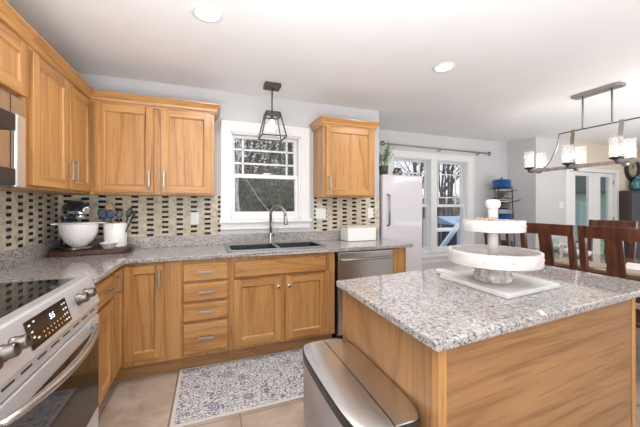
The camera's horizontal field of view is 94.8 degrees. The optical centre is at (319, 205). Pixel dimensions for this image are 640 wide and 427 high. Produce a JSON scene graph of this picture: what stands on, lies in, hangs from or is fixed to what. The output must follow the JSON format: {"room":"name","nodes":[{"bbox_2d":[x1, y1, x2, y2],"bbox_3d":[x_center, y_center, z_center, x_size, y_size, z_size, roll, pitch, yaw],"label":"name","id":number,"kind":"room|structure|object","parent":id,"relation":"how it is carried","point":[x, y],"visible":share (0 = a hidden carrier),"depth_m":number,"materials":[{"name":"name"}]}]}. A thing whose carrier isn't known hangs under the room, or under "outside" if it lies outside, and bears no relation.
{"room":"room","nodes":[
{"label":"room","id":0,"kind":"room"},
{"bbox_2d":[0,34,93,194],"bbox_3d":[-1.830,-0.492,2.005,0.367,0.805,1.146,0,0,-20],"label":"upper cabinet","id":1,"kind":"object","parent":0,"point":[58,103],"visible":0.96,"depth_m":1.77,"materials":[{"name":"brown wood"}]},
{"bbox_2d":[58,72,378,239],"bbox_3d":[-0.776,0.077,3.102,3.130,2.449,0.150,0,0,-20],"label":"wall","id":2,"kind":"structure","parent":0,"point":[239,107],"depth_m":3.03,"materials":[{"name":"grey paint"}]},
{"bbox_2d":[58,195,220,238],"bbox_3d":[-1.602,0.093,2.709,1.304,0.382,0.007,0,0,-20],"label":"backsplash","id":3,"kind":"structure","parent":2,"relation":"attached to","point":[155,215],"depth_m":2.74,"materials":[{"name":"tile"}]},
{"bbox_2d":[90,90,220,196],"bbox_3d":[-1.393,-0.492,2.588,0.974,0.805,0.362,0,0,-20],"label":"upper cabinet","id":4,"kind":"object","parent":2,"relation":"attached to","point":[141,145],"visible":1,"depth_m":2.44,"materials":[{"name":"brown wood"}]},
{"bbox_2d":[191,212,198,223],"bbox_3d":[-1.210,0.120,2.846,0.072,0.116,0.008,0,0,-20],"label":"power outlet","id":5,"kind":"object","parent":2,"relation":"attached to","point":[194,215],"visible":1,"depth_m":2.84,"materials":[{"name":"white plastic"}]},
{"bbox_2d":[219,120,311,229],"bbox_3d":[-0.570,-0.307,3.144,0.960,1.099,0.195,0,0,-20],"label":"window","id":6,"kind":"structure","parent":2,"relation":"in","point":[230,130],"depth_m":3.12,"materials":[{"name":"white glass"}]},
{"bbox_2d":[316,208,325,218],"bbox_3d":[0.011,0.087,3.302,0.122,0.116,0.008,0,0,-20],"label":"light switch","id":7,"kind":"object","parent":2,"relation":"attached to","point":[320,212],"visible":1,"depth_m":3.30,"materials":[{"name":"white plastic"}]},
{"bbox_2d":[309,116,380,197],"bbox_3d":[0.272,-0.492,3.209,0.703,0.805,0.362,0,0,-20],"label":"upper cabinet","id":8,"kind":"object","parent":2,"relation":"attached to","point":[343,148],"visible":1,"depth_m":3.08,"materials":[{"name":"brown wood"}]},
{"bbox_2d":[314,196,378,230],"bbox_3d":[0.326,0.083,3.428,0.838,0.402,0.007,0,0,-20],"label":"backsplash","id":9,"kind":"structure","parent":2,"relation":"attached to","point":[339,211],"depth_m":3.41,"materials":[{"name":"tile"}]},
{"bbox_2d":[368,208,372,217],"bbox_3d":[0.606,0.087,3.524,0.072,0.116,0.008,0,0,-20],"label":"power outlet","id":10,"kind":"object","parent":2,"relation":"attached to","point":[370,210],"visible":1,"depth_m":3.52,"materials":[{"name":"white plastic"}]},
{"bbox_2d":[5,0,639,148],"bbox_3d":[3.599,-1.197,1.786,10.707,0.100,7.130,0,0,-20],"label":"ceiling","id":11,"kind":"structure","parent":0,"point":[520,64],"depth_m":2.25,"materials":[{"name":"paint"}]},
{"bbox_2d":[191,3,222,22],"bbox_3d":[-0.672,-1.141,1.753,0.176,0.009,0.176,0,0,-20],"label":"recessed light","id":12,"kind":"object","parent":11,"relation":"in","point":[204,12],"visible":1,"depth_m":1.74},
{"bbox_2d":[196,7,217,19],"bbox_3d":[-0.672,-1.144,1.753,0.128,0.002,0.128,0,0,-20],"label":"diffuser","id":13,"kind":"object","parent":12,"relation":"attached to","point":[202,13],"depth_m":1.75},
{"bbox_2d":[258,81,286,141],"bbox_3d":[-0.453,-0.892,2.788,0.235,0.509,0.235,0,0,-20],"label":"pendant light","id":14,"kind":"object","parent":11,"relation":"hanging from","point":[271,86],"visible":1,"depth_m":2.76,"materials":[{"name":"brown metal"}]},
{"bbox_2d":[433,62,455,72],"bbox_3d":[1.026,-1.141,2.434,0.176,0.009,0.176,0,0,-20],"label":"recessed light","id":15,"kind":"object","parent":11,"relation":"in","point":[445,66],"visible":1,"depth_m":2.42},
{"bbox_2d":[436,64,451,70],"bbox_3d":[1.026,-1.144,2.434,0.128,0.002,0.128,0,0,-20],"label":"diffuser","id":16,"kind":"object","parent":15,"relation":"attached to","point":[439,67],"depth_m":2.43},
{"bbox_2d":[524,82,639,173],"bbox_3d":[2.743,-0.758,2.918,0.310,0.776,1.320,0,0,-20],"label":"chandelier","id":17,"kind":"object","parent":11,"relation":"hanging from","point":[619,149],"visible":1,"depth_m":2.94,"materials":[{"name":"metal"}]},
{"bbox_2d":[98,303,639,426],"bbox_3d":[3.599,1.342,1.786,10.707,0.080,7.130,0,0,-20],"label":"floor","id":18,"kind":"structure","parent":0,"point":[145,401],"depth_m":1.88,"materials":[{"name":"beige tile"}]},
{"bbox_2d":[0,275,99,426],"bbox_3d":[-1.282,0.834,1.050,0.722,0.936,0.913,0,0,-20],"label":"range","id":19,"kind":"object","parent":18,"relation":"on","point":[49,329],"visible":1,"depth_m":1.14,"materials":[{"name":"metal"}]},
{"bbox_2d":[0,278,74,317],"bbox_3d":[-1.360,0.386,1.020,0.555,0.020,0.913,0,0,-20],"label":"cooktop","id":20,"kind":"object","parent":19,"relation":"in","point":[14,296],"depth_m":1.28,"materials":[{"name":"black glass"}]},
{"bbox_2d":[94,275,114,407],"bbox_3d":[-1.551,0.861,1.651,0.639,0.882,0.368,0,0,-20],"label":"base cabinet","id":21,"kind":"object","parent":18,"relation":"on","point":[104,287],"visible":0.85,"depth_m":1.78,"materials":[{"name":"brown wood"}]},
{"bbox_2d":[0,229,412,283],"bbox_3d":[-0.521,0.351,2.477,3.165,0.134,1.206,0,0,-20],"label":"countertop","id":22,"kind":"structure","parent":21,"relation":"on","point":[29,263],"depth_m":2.39,"materials":[{"name":"stone"}]},
{"bbox_2d":[47,244,133,256],"bbox_3d":[-1.858,0.366,2.418,0.550,0.042,0.270,0,0,-28],"label":"serving board","id":23,"kind":"object","parent":22,"relation":"on","point":[97,250],"visible":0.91,"depth_m":2.31,"materials":[{"name":"brown wood"}]},
{"bbox_2d":[50,201,106,250],"bbox_3d":[-1.952,0.152,2.339,0.351,0.385,0.285,0,0,10],"label":"stand mixer","id":24,"kind":"object","parent":23,"relation":"on","point":[74,235],"visible":1,"depth_m":2.28,"materials":[{"name":"ceramic"}]},
{"bbox_2d":[50,222,106,246],"bbox_3d":[-1.911,0.227,2.333,0.267,0.188,0.270,0,0,4],"label":"bowl","id":25,"kind":"object","parent":24,"relation":"on","point":[73,234],"depth_m":2.26,"materials":[{"name":"white ceramic"}]},
{"bbox_2d":[99,242,117,248],"bbox_3d":[-1.713,0.322,2.387,0.131,0.046,0.131,0,0,-20],"label":"dish","id":26,"kind":"object","parent":23,"relation":"on","point":[104,245],"visible":0.98,"depth_m":2.35,"materials":[{"name":"white ceramic"}]},
{"bbox_2d":[103,222,126,247],"bbox_3d":[-1.734,0.244,2.496,0.166,0.200,0.166,0,0,-20],"label":"utensil crock","id":27,"kind":"object","parent":23,"relation":"on","point":[113,232],"visible":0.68,"depth_m":2.43,"materials":[{"name":"white ceramic"}]},
{"bbox_2d":[97,209,106,221],"bbox_3d":[-1.803,0.178,2.461,0.092,0.302,0.016,0,0,-24],"label":"spoon","id":28,"kind":"object","parent":27,"relation":"in","point":[101,213],"visible":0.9,"depth_m":2.45,"materials":[{"name":"blue plastic"}]},
{"bbox_2d":[105,202,114,210],"bbox_3d":[-1.789,0.151,2.503,0.068,0.357,0.041,0,0,-20],"label":"wooden spoon","id":29,"kind":"object","parent":27,"relation":"in","point":[109,206],"visible":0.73,"depth_m":2.51,"materials":[{"name":"brown wood"}]},
{"bbox_2d":[106,210,114,222],"bbox_3d":[-1.745,0.181,2.453,0.024,0.296,0.052,0,0,36],"label":"spoon","id":30,"kind":"object","parent":27,"relation":"in","point":[110,214],"visible":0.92,"depth_m":2.45,"materials":[{"name":"blue plastic"}]},
{"bbox_2d":[116,210,122,222],"bbox_3d":[-1.712,0.182,2.514,0.051,0.293,0.014,0,0,-41],"label":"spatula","id":31,"kind":"object","parent":27,"relation":"in","point":[119,213],"visible":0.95,"depth_m":2.51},
{"bbox_2d":[125,208,132,222],"bbox_3d":[-1.662,0.173,2.519,0.101,0.313,0.014,0,0,-19],"label":"spatula","id":32,"kind":"object","parent":27,"relation":"in","point":[130,210],"visible":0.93,"depth_m":2.52,"materials":[{"name":"black plastic"}]},
{"bbox_2d":[125,210,136,232],"bbox_3d":[-1.636,0.184,2.506,0.137,0.293,0.012,0,0,-11],"label":"spatula","id":33,"kind":"object","parent":27,"relation":"in","point":[134,213],"visible":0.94,"depth_m":2.51,"materials":[{"name":"black plastic"}]},
{"bbox_2d":[224,241,326,251],"bbox_3d":[-0.430,0.475,2.833,0.915,0.194,0.480,0,0,-20],"label":"sink","id":34,"kind":"object","parent":22,"relation":"in","point":[240,247],"visible":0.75,"depth_m":2.92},
{"bbox_2d":[268,205,287,242],"bbox_3d":[-0.420,0.187,2.985,0.230,0.384,0.077,0,0,22],"label":"kitchen faucet","id":35,"kind":"object","parent":22,"relation":"on","point":[271,234],"visible":1,"depth_m":2.99,"materials":[{"name":"silver metal"}]},
{"bbox_2d":[340,225,376,241],"bbox_3d":[0.428,0.304,3.314,0.358,0.166,0.208,0,0,-20],"label":"bread box","id":36,"kind":"object","parent":22,"relation":"on","point":[350,233],"visible":0.99,"depth_m":3.23,"materials":[{"name":"white ceramic"}]},
{"bbox_2d":[109,261,181,380],"bbox_3d":[-1.597,0.861,2.269,0.985,0.882,0.818,0,0,-20],"label":"base cabinet","id":37,"kind":"object","parent":18,"relation":"on","point":[146,298],"visible":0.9,"depth_m":2.19,"materials":[{"name":"brown wood"}]},
{"bbox_2d":[181,258,229,368],"bbox_3d":[-0.994,0.861,2.586,0.364,0.882,0.640,0,0,-20],"label":"base cabinet","id":38,"kind":"object","parent":18,"relation":"on","point":[205,283],"visible":0.98,"depth_m":2.32,"materials":[{"name":"brown wood"}]},
{"bbox_2d":[170,348,303,426],"bbox_3d":[-0.438,1.297,2.223,1.180,0.008,0.660,0,0,-20],"label":"rug","id":39,"kind":"object","parent":18,"relation":"on","point":[222,389],"visible":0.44,"depth_m":2.11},
{"bbox_2d":[230,252,334,360],"bbox_3d":[-0.389,0.861,2.812,0.926,0.882,0.640,0,0,-20],"label":"base cabinet","id":40,"kind":"object","parent":18,"relation":"on","point":[279,303],"visible":0.98,"depth_m":2.54,"materials":[{"name":"brown wood"}]},
{"bbox_2d":[303,338,419,426],"bbox_3d":[0.121,0.972,1.129,0.254,0.661,0.634,0,0,-20],"label":"trash can","id":41,"kind":"object","parent":18,"relation":"on","point":[343,387],"visible":1,"depth_m":1.06,"materials":[{"name":"metal"}]},
{"bbox_2d":[334,248,392,338],"bbox_3d":[0.350,0.862,3.075,0.598,0.880,0.648,0,0,-20],"label":"dishwasher","id":42,"kind":"object","parent":18,"relation":"on","point":[353,264],"visible":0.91,"depth_m":2.77,"materials":[{"name":"metal"}]},
{"bbox_2d":[392,247,405,273],"bbox_3d":[0.697,0.861,3.245,0.160,0.882,0.588,0,0,-20],"label":"cabinet end panel","id":43,"kind":"object","parent":18,"relation":"on","point":[399,254],"visible":0.08,"depth_m":2.97,"materials":[{"name":"brown wood"}]},
{"bbox_2d":[379,174,421,271],"bbox_3d":[0.949,0.456,3.993,0.610,1.692,0.722,0,0,-20],"label":"refrigerator","id":44,"kind":"object","parent":18,"relation":"on","point":[400,196],"visible":0.45,"depth_m":3.72,"materials":[{"name":"metal"}]},
{"bbox_2d":[379,139,395,174],"bbox_3d":[0.846,-0.638,3.957,0.309,0.496,0.316,0,0,-20],"label":"potted plant","id":45,"kind":"object","parent":44,"relation":"on","point":[383,169],"visible":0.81,"depth_m":3.93,"materials":[{"name":"green plant"}]},
{"bbox_2d":[393,168,401,174],"bbox_3d":[1.060,-0.453,4.025,0.128,0.126,0.128,0,0,-20],"label":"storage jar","id":46,"kind":"object","parent":44,"relation":"on","point":[397,171],"visible":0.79,"depth_m":3.98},
{"bbox_2d":[336,265,639,426],"bbox_3d":[0.861,0.845,1.492,1.509,0.914,0.764,0,0,-24],"label":"kitchen island","id":47,"kind":"object","parent":18,"relation":"on","point":[462,355],"visible":0.74,"depth_m":1.13,"materials":[{"name":"stone"}]},
{"bbox_2d":[436,268,559,298],"bbox_3d":[0.880,0.377,1.530,0.420,0.021,0.515,0,0,-20],"label":"marble board","id":48,"kind":"object","parent":47,"relation":"on","point":[521,285],"visible":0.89,"depth_m":1.37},
{"bbox_2d":[448,199,545,284],"bbox_3d":[0.839,0.167,1.426,0.398,0.397,0.402,0,0,-20],"label":"tiered tray","id":49,"kind":"object","parent":48,"relation":"on","point":[493,263],"visible":0.99,"depth_m":1.36,"materials":[{"name":"white stone"}]},
{"bbox_2d":[484,233,510,245],"bbox_3d":[2.426,0.756,3.708,0.434,1.092,0.522,0,0,-20],"label":"dining chair","id":50,"kind":"object","parent":18,"relation":"on","point":[508,239],"visible":0.02,"depth_m":3.92,"materials":[{"name":"brown wood"}]},
{"bbox_2d":[491,187,514,246],"bbox_3d":[3.076,0.492,4.997,0.408,1.621,0.418,0,0,-20],"label":"pot rack","id":51,"kind":"object","parent":18,"relation":"on","point":[498,188],"visible":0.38,"depth_m":4.93,"materials":[{"name":"metal"}]},
{"bbox_2d":[492,177,510,187],"bbox_3d":[3.079,-0.392,4.992,0.335,0.181,0.284,0,0,18],"label":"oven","id":52,"kind":"object","parent":51,"relation":"on","point":[501,183],"visible":0.98,"depth_m":4.88,"materials":[{"name":"metal"}]},
{"bbox_2d":[494,190,515,197],"bbox_3d":[3.191,-0.206,5.033,0.454,0.151,0.216,0,0,-20],"label":"saucepan","id":53,"kind":"object","parent":51,"relation":"on","point":[502,194],"visible":0.89,"depth_m":4.91,"materials":[{"name":"metal"}]},
{"bbox_2d":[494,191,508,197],"bbox_3d":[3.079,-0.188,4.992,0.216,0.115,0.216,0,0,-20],"label":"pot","id":54,"kind":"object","parent":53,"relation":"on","point":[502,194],"depth_m":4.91,"materials":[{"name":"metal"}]},
{"bbox_2d":[499,214,512,219],"bbox_3d":[3.079,0.185,4.992,0.351,0.100,0.319,0,0,21],"label":"saucepan","id":55,"kind":"object","parent":51,"relation":"on","point":[501,216],"visible":0.49,"depth_m":4.85,"materials":[{"name":"blue metal"}]},
{"bbox_2d":[501,240,512,245],"bbox_3d":[3.079,0.635,4.992,0.355,0.080,0.329,0,0,21],"label":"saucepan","id":56,"kind":"object","parent":51,"relation":"on","point":[503,242],"visible":0.28,"depth_m":4.85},
{"bbox_2d":[499,199,520,208],"bbox_3d":[3.247,-0.038,5.054,0.595,0.176,0.237,0,0,-20],"label":"saucepan","id":57,"kind":"object","parent":51,"relation":"on","point":[505,204],"visible":0.61,"depth_m":4.89,"materials":[{"name":"metal"}]},
{"bbox_2d":[499,202,509,208],"bbox_3d":[3.079,-0.005,4.992,0.237,0.110,0.237,0,0,-20],"label":"pot","id":58,"kind":"object","parent":57,"relation":"on","point":[504,205],"depth_m":4.89,"materials":[{"name":"metal"}]},
{"bbox_2d":[520,223,577,270],"bbox_3d":[2.169,0.727,2.637,0.522,1.150,0.434,0,0,-20],"label":"dining chair","id":59,"kind":"object","parent":18,"relation":"on","point":[544,231],"visible":0.32,"depth_m":2.52,"materials":[{"name":"brown wood"}]},
{"bbox_2d":[530,248,639,280],"bbox_3d":[2.765,0.922,2.857,1.000,0.760,1.720,0,0,-20],"label":"dining table","id":60,"kind":"object","parent":18,"relation":"on","point":[599,258],"visible":0.02,"depth_m":2.86,"materials":[{"name":"brown wood"}]},
{"bbox_2d":[552,238,559,250],"bbox_3d":[2.857,0.471,3.585,0.110,0.140,0.110,0,0,-20],"label":"glass vase","id":61,"kind":"object","parent":60,"relation":"on","point":[555,241],"visible":0.72,"depth_m":3.55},
{"bbox_2d":[553,241,577,254],"bbox_3d":[2.772,0.466,3.302,0.192,0.152,0.201,0,0,-20],"label":"flower centerpiece","id":62,"kind":"object","parent":60,"relation":"on","point":[564,246],"visible":0.59,"depth_m":3.30,"materials":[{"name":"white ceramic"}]},
{"bbox_2d":[554,258,606,267],"bbox_3d":[2.480,0.540,2.793,0.300,0.003,0.400,0,0,-20],"label":"placemat","id":63,"kind":"object","parent":60,"relation":"on","point":[564,260],"visible":0.43,"depth_m":2.75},
{"bbox_2d":[626,269,639,274],"bbox_3d":[2.655,0.540,2.325,0.300,0.003,0.400,0,0,-20],"label":"placemat","id":64,"kind":"object","parent":60,"relation":"on","point":[631,271],"visible":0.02,"depth_m":2.41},
{"bbox_2d":[626,262,639,269],"bbox_3d":[2.708,0.515,2.526,0.150,0.052,0.133,0,0,-40],"label":"folded napkin","id":65,"kind":"object","parent":64,"relation":"on","point":[634,266],"visible":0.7,"depth_m":2.50,"materials":[{"name":"white fabric"}]},
{"bbox_2d":[577,225,639,327],"bbox_3d":[2.332,0.727,2.201,0.522,1.150,0.434,0,0,-20],"label":"dining chair","id":66,"kind":"object","parent":18,"relation":"on","point":[613,237],"visible":0.44,"depth_m":2.13,"materials":[{"name":"brown wood"}]},
{"bbox_2d":[587,220,637,258],"bbox_3d":[3.193,0.736,3.358,0.522,1.132,0.434,0,0,-20],"label":"dining chair","id":67,"kind":"object","parent":18,"relation":"on","point":[603,223],"visible":0.23,"depth_m":3.40,"materials":[{"name":"brown wood"}]},
{"bbox_2d":[619,190,639,258],"bbox_3d":[6.389,0.507,5.833,1.250,1.590,0.167,0,0,-20],"label":"cabinet","id":68,"kind":"object","parent":18,"relation":"on","point":[629,201],"visible":0.45,"depth_m":5.60,"materials":[{"name":"brown wood"}]},
{"bbox_2d":[631,176,639,190],"bbox_3d":[6.298,-0.437,5.803,0.499,0.297,0.148,0,0,-20],"label":"ceramic vase","id":69,"kind":"object","parent":68,"relation":"on","point":[635,184],"visible":0.98,"depth_m":5.71,"materials":[{"name":"teal ceramic"}]},
{"bbox_2d":[379,129,506,269],"bbox_3d":[1.923,0.077,4.886,3.420,2.449,0.150,0,0,-20],"label":"wall","id":70,"kind":"structure","parent":0,"point":[492,167],"depth_m":5.09,"materials":[{"name":"white paint"}]},
{"bbox_2d":[394,157,429,252],"bbox_3d":[1.438,-0.003,4.700,0.746,1.516,0.139,0,0,-20],"label":"window","id":71,"kind":"structure","parent":70,"relation":"in","point":[424,249],"depth_m":4.79,"materials":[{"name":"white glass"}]},
{"bbox_2d":[387,150,474,263],"bbox_3d":[1.818,0.035,4.809,1.810,1.774,0.200,0,0,-20],"label":"window","id":72,"kind":"structure","parent":70,"relation":"in","point":[466,164],"depth_m":4.86,"materials":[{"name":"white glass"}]},
{"bbox_2d":[380,141,490,155],"bbox_3d":[1.917,-0.913,4.758,2.214,0.096,0.086,0,0,-20],"label":"curtain rod","id":73,"kind":"object","parent":70,"relation":"attached to","point":[440,149],"visible":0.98,"depth_m":4.68,"materials":[{"name":"metal"}]},
{"bbox_2d":[507,137,541,248],"bbox_3d":[3.568,0.077,5.153,0.150,2.449,0.500,0,0,-20],"label":"wall","id":74,"kind":"structure","parent":0,"point":[528,186],"depth_m":5.05,"materials":[{"name":"white paint"}]},
{"bbox_2d":[542,138,639,248],"bbox_3d":[5.564,0.077,5.711,3.980,2.449,0.150,0,0,-20],"label":"wall","id":75,"kind":"structure","parent":0,"point":[553,182],"depth_m":5.12,"materials":[{"name":"white paint"}]},
{"bbox_2d":[565,168,618,253],"bbox_3d":[5.012,0.307,5.490,1.590,1.990,0.178,0,0,-20],"label":"door","id":76,"kind":"structure","parent":75,"relation":"in","point":[593,175],"depth_m":5.49,"materials":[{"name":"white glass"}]},
{"bbox_2d":[624,157,639,180],"bbox_3d":[6.207,-0.728,5.848,0.490,0.490,0.040,0,0,-20],"label":"wall clock","id":77,"kind":"object","parent":75,"relation":"attached to","point":[633,169],"visible":0.71,"depth_m":5.83,"materials":[{"name":"metal"}]},
{"bbox_3d":[-1.245,0.078,-0.330,0.150,2.449,6.252,0,0,-20],"label":"wall","id":78,"kind":"structure","parent":0,"visible":0},
{"bbox_2d":[0,0,37,100],"bbox_3d":[-1.499,-0.714,1.108,0.360,0.362,0.764,0,0,-20],"label":"upper cabinet","id":79,"kind":"object","parent":78,"relation":"attached to","point":[16,33],"visible":0.98,"depth_m":1.39,"materials":[{"name":"brown wood"}]},
{"bbox_2d":[0,88,25,187],"bbox_3d":[-1.482,-0.306,1.103,0.384,0.447,0.737,0,0,-20],"label":"microwave","id":80,"kind":"object","parent":79,"relation":"attached to","point":[12,109],"visible":1,"depth_m":1.34,"materials":[{"name":"metal"}]},
{"bbox_2d":[0,191,57,251],"bbox_3d":[-1.826,0.083,1.454,0.007,0.402,2.202,0,0,-20],"label":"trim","id":81,"kind":"structure","parent":78,"relation":"attached to","point":[26,219],"depth_m":2.05,"materials":[{"name":"tile"}]},
{"label":"outside","id":82,"kind":"structure","parent":0,"visible":0},
{"bbox_2d":[238,172,577,246],"bbox_3d":[2.155,-2.986,37.127,80.000,10.857,60.000,0,0,-20],"label":"ground","id":83,"kind":"structure","parent":82,"point":[423,217],"depth_m":26.66,"materials":[{"name":"snow"}]},
{"bbox_2d":[234,139,246,211],"bbox_3d":[-2.370,-4.018,7.260,6.022,13.254,7.928,0,0,33],"label":"bare tree","id":84,"kind":"object","parent":83,"relation":"on","point":[237,206],"visible":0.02,"depth_m":6.24,"materials":[{"name":"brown plant"}]},
{"bbox_2d":[240,140,251,203],"bbox_3d":[-3.935,-4.363,14.160,6.188,11.856,6.640,0,0,44],"label":"bare tree","id":85,"kind":"object","parent":83,"relation":"on","point":[247,158],"visible":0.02,"depth_m":13.16,"materials":[{"name":"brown plant"}]},
{"bbox_2d":[235,153,257,211],"bbox_3d":[-3.301,-0.336,9.975,2.477,3.104,2.012,0,0,-20],"label":"shrub","id":86,"kind":"object","parent":83,"relation":"on","point":[235,153],"visible":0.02,"depth_m":9.90,"materials":[{"name":"green plant"}]},
{"bbox_2d":[239,141,270,204],"bbox_3d":[-1.894,-3.401,10.270,6.364,11.063,7.412,0,0,30],"label":"bare tree","id":87,"kind":"object","parent":83,"relation":"on","point":[262,141],"visible":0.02,"depth_m":10.70,"materials":[{"name":"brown plant"}]},
{"bbox_2d":[253,140,265,211],"bbox_3d":[-4.780,-4.525,11.573,6.503,12.746,10.704,0,0,27],"label":"bare tree","id":88,"kind":"object","parent":83,"relation":"on","point":[254,142],"visible":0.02,"depth_m":11.74,"materials":[{"name":"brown plant"}]},
{"bbox_2d":[236,158,283,211],"bbox_3d":[-1.910,0.045,8.010,1.838,2.729,1.559,0,0,-20],"label":"shrub","id":89,"kind":"object","parent":83,"relation":"on","point":[259,194],"visible":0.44,"depth_m":7.92,"materials":[{"name":"green plant"}]},
{"bbox_2d":[234,139,288,210],"bbox_3d":[-2.788,-1.026,12.661,3.006,4.485,2.962,0,0,20],"label":"shrub","id":90,"kind":"object","parent":83,"relation":"on","point":[264,143],"visible":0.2,"depth_m":12.41,"materials":[{"name":"green plant"}]},
{"bbox_2d":[235,140,292,210],"bbox_3d":[-0.817,0.509,6.427,2.757,4.189,2.268,0,0,-20],"label":"bare tree","id":91,"kind":"object","parent":83,"relation":"on","point":[239,140],"visible":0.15,"depth_m":6.04,"materials":[{"name":"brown plant"}]},
{"bbox_2d":[235,141,292,197],"bbox_3d":[-3.755,-2.934,17.824,4.885,6.150,3.852,0,0,-20],"label":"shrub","id":92,"kind":"object","parent":83,"relation":"on","point":[252,141],"visible":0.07,"depth_m":17.85,"materials":[{"name":"green plant"}]},
{"bbox_2d":[245,159,293,210],"bbox_3d":[-1.237,-0.012,9.340,2.256,2.895,1.787,0,0,-20],"label":"shrub","id":93,"kind":"object","parent":83,"relation":"on","point":[288,183],"visible":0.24,"depth_m":9.15,"materials":[{"name":"green plant"}]},
{"bbox_2d":[265,142,276,207],"bbox_3d":[-2.461,-5.414,17.997,8.089,13.206,14.731,0,0,26],"label":"bare tree","id":94,"kind":"object","parent":83,"relation":"on","point":[272,142],"visible":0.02,"depth_m":15.95,"materials":[{"name":"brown plant"}]},
{"bbox_2d":[259,142,285,197],"bbox_3d":[-3.669,-7.182,18.207,10.426,15.599,5.796,0,0,27],"label":"bare tree","id":95,"kind":"object","parent":83,"relation":"on","point":[267,142],"visible":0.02,"depth_m":18.24,"materials":[{"name":"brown plant"}]},
{"bbox_2d":[253,141,292,194],"bbox_3d":[-2.321,-3.171,20.522,5.232,6.107,4.253,0,0,-20],"label":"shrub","id":96,"kind":"object","parent":83,"relation":"on","point":[264,141],"visible":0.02,"depth_m":20.00,"materials":[{"name":"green plant"}]},
{"bbox_2d":[264,142,293,208],"bbox_3d":[-1.123,-1.231,14.064,3.507,4.489,2.874,0,0,-20],"label":"shrub","id":97,"kind":"object","parent":83,"relation":"on","point":[289,155],"visible":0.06,"depth_m":13.77,"materials":[{"name":"green plant"}]},
{"bbox_2d":[279,142,285,207],"bbox_3d":[-0.410,-5.819,12.386,6.512,15.525,12.758,0,0,-40],"label":"bare tree","id":98,"kind":"object","parent":83,"relation":"on","point":[280,144],"visible":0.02,"depth_m":11.84,"materials":[{"name":"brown plant"}]},
{"bbox_2d":[272,168,293,210],"bbox_3d":[-0.638,-0.024,10.874,2.488,3.107,1.983,0,0,-20],"label":"shrub","id":99,"kind":"object","parent":83,"relation":"on","point":[288,168],"visible":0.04,"depth_m":10.67,"materials":[{"name":"green plant"}]},
{"bbox_2d":[394,164,446,215],"bbox_3d":[9.295,-3.795,22.575,11.586,12.029,7.677,0,0,19],"label":"bare tree","id":100,"kind":"object","parent":83,"relation":"on","point":[440,191],"visible":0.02,"depth_m":23.07,"materials":[{"name":"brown plant"}]},
{"bbox_2d":[420,163,423,186],"bbox_3d":[9.069,-5.593,22.818,11.750,15.481,10.973,0,0,24],"label":"bare tree","id":101,"kind":"object","parent":83,"relation":"on","point":[421,166],"visible":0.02,"depth_m":23.68,"materials":[{"name":"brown plant"}]},
{"bbox_2d":[394,161,452,244],"bbox_3d":[4.362,-2.797,14.139,6.474,10.144,8.214,0,0,-20],"label":"bare tree","id":102,"kind":"object","parent":83,"relation":"on","point":[438,208],"visible":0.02,"depth_m":13.97,"materials":[{"name":"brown plant"}]},
{"bbox_2d":[422,194,447,215],"bbox_3d":[11.153,-0.090,32.982,7.862,2.873,2.684,0,0,-20],"label":"shrub","id":103,"kind":"object","parent":83,"relation":"on","point":[423,212],"visible":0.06,"depth_m":33.05,"materials":[{"name":"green plant"}]},
{"bbox_2d":[423,169,458,215],"bbox_3d":[12.626,-3.783,29.811,10.174,11.592,7.197,0,0,0],"label":"bare tree","id":104,"kind":"object","parent":83,"relation":"on","point":[444,194],"visible":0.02,"depth_m":29.14,"materials":[{"name":"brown plant"}]},
{"bbox_2d":[439,164,458,211],"bbox_3d":[10.724,-6.296,24.949,9.317,16.792,10.123,0,0,-3],"label":"bare tree","id":105,"kind":"object","parent":83,"relation":"on","point":[442,179],"visible":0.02,"depth_m":25.86,"materials":[{"name":"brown plant"}]},
{"bbox_2d":[446,165,453,215],"bbox_3d":[7.833,-4.601,20.154,9.477,13.827,6.763,0,0,-43],"label":"bare tree","id":106,"kind":"object","parent":83,"relation":"on","point":[451,172],"visible":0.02,"depth_m":19.68,"materials":[{"name":"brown plant"}]},
{"bbox_2d":[440,193,459,215],"bbox_3d":[15.945,-0.081,34.763,8.204,2.856,2.637,0,0,-20],"label":"shrub","id":107,"kind":"object","parent":83,"relation":"on","point":[458,208],"visible":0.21,"depth_m":34.64,"materials":[{"name":"green plant"}]},
{"bbox_2d":[445,164,458,215],"bbox_3d":[9.130,-4.334,17.179,8.155,13.197,12.734,0,0,-38],"label":"bare tree","id":108,"kind":"object","parent":83,"relation":"on","point":[449,185],"visible":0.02,"depth_m":16.37,"materials":[{"name":"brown plant"}]},
{"bbox_2d":[575,176,605,240],"bbox_3d":[21.139,-0.048,19.150,10.800,5.300,6.900,0,0,-20],"label":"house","id":109,"kind":"structure","parent":83,"relation":"on","point":[580,181],"depth_m":18.00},
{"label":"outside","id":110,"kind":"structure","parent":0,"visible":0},
{"bbox_2d":[576,241,603,254],"bbox_3d":[16.436,1.852,12.874,20.200,0.100,5.370,0,0,-20],"label":"lawn","id":111,"kind":"structure","parent":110,"point":[602,242],"depth_m":12.71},
{"bbox_3d":[3.600,2.033,7.086,7.220,1.139,2.780,0,0,-20],"label":"supports","id":112,"kind":"object","parent":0,"visible":0},
{"bbox_3d":[3.624,1.412,7.164,7.400,0.100,2.910,0,0,-20],"label":"porch deck","id":113,"kind":"object","parent":112,"relation":"on","visible":0},
{"bbox_2d":[423,219,456,246],"bbox_3d":[3.839,0.847,7.730,2.700,1.030,0.100,0,0,-20],"label":"deck railing","id":114,"kind":"object","parent":113,"relation":"on","point":[439,230],"visible":0.11,"depth_m":7.43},
{"bbox_2d":[437,216,459,245],"bbox_3d":[4.111,0.832,8.333,1.470,1.060,0.600,0,0,-20],"label":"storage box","id":115,"kind":"object","parent":113,"relation":"on","point":[446,221],"visible":0.24,"depth_m":8.16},
{"bbox_2d":[440,218,459,245],"bbox_3d":[3.071,0.837,7.070,0.862,1.050,0.100,0,0,-20],"label":"stair handrail","id":116,"kind":"object","parent":113,"relation":"on","point":[456,227],"visible":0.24,"depth_m":7.11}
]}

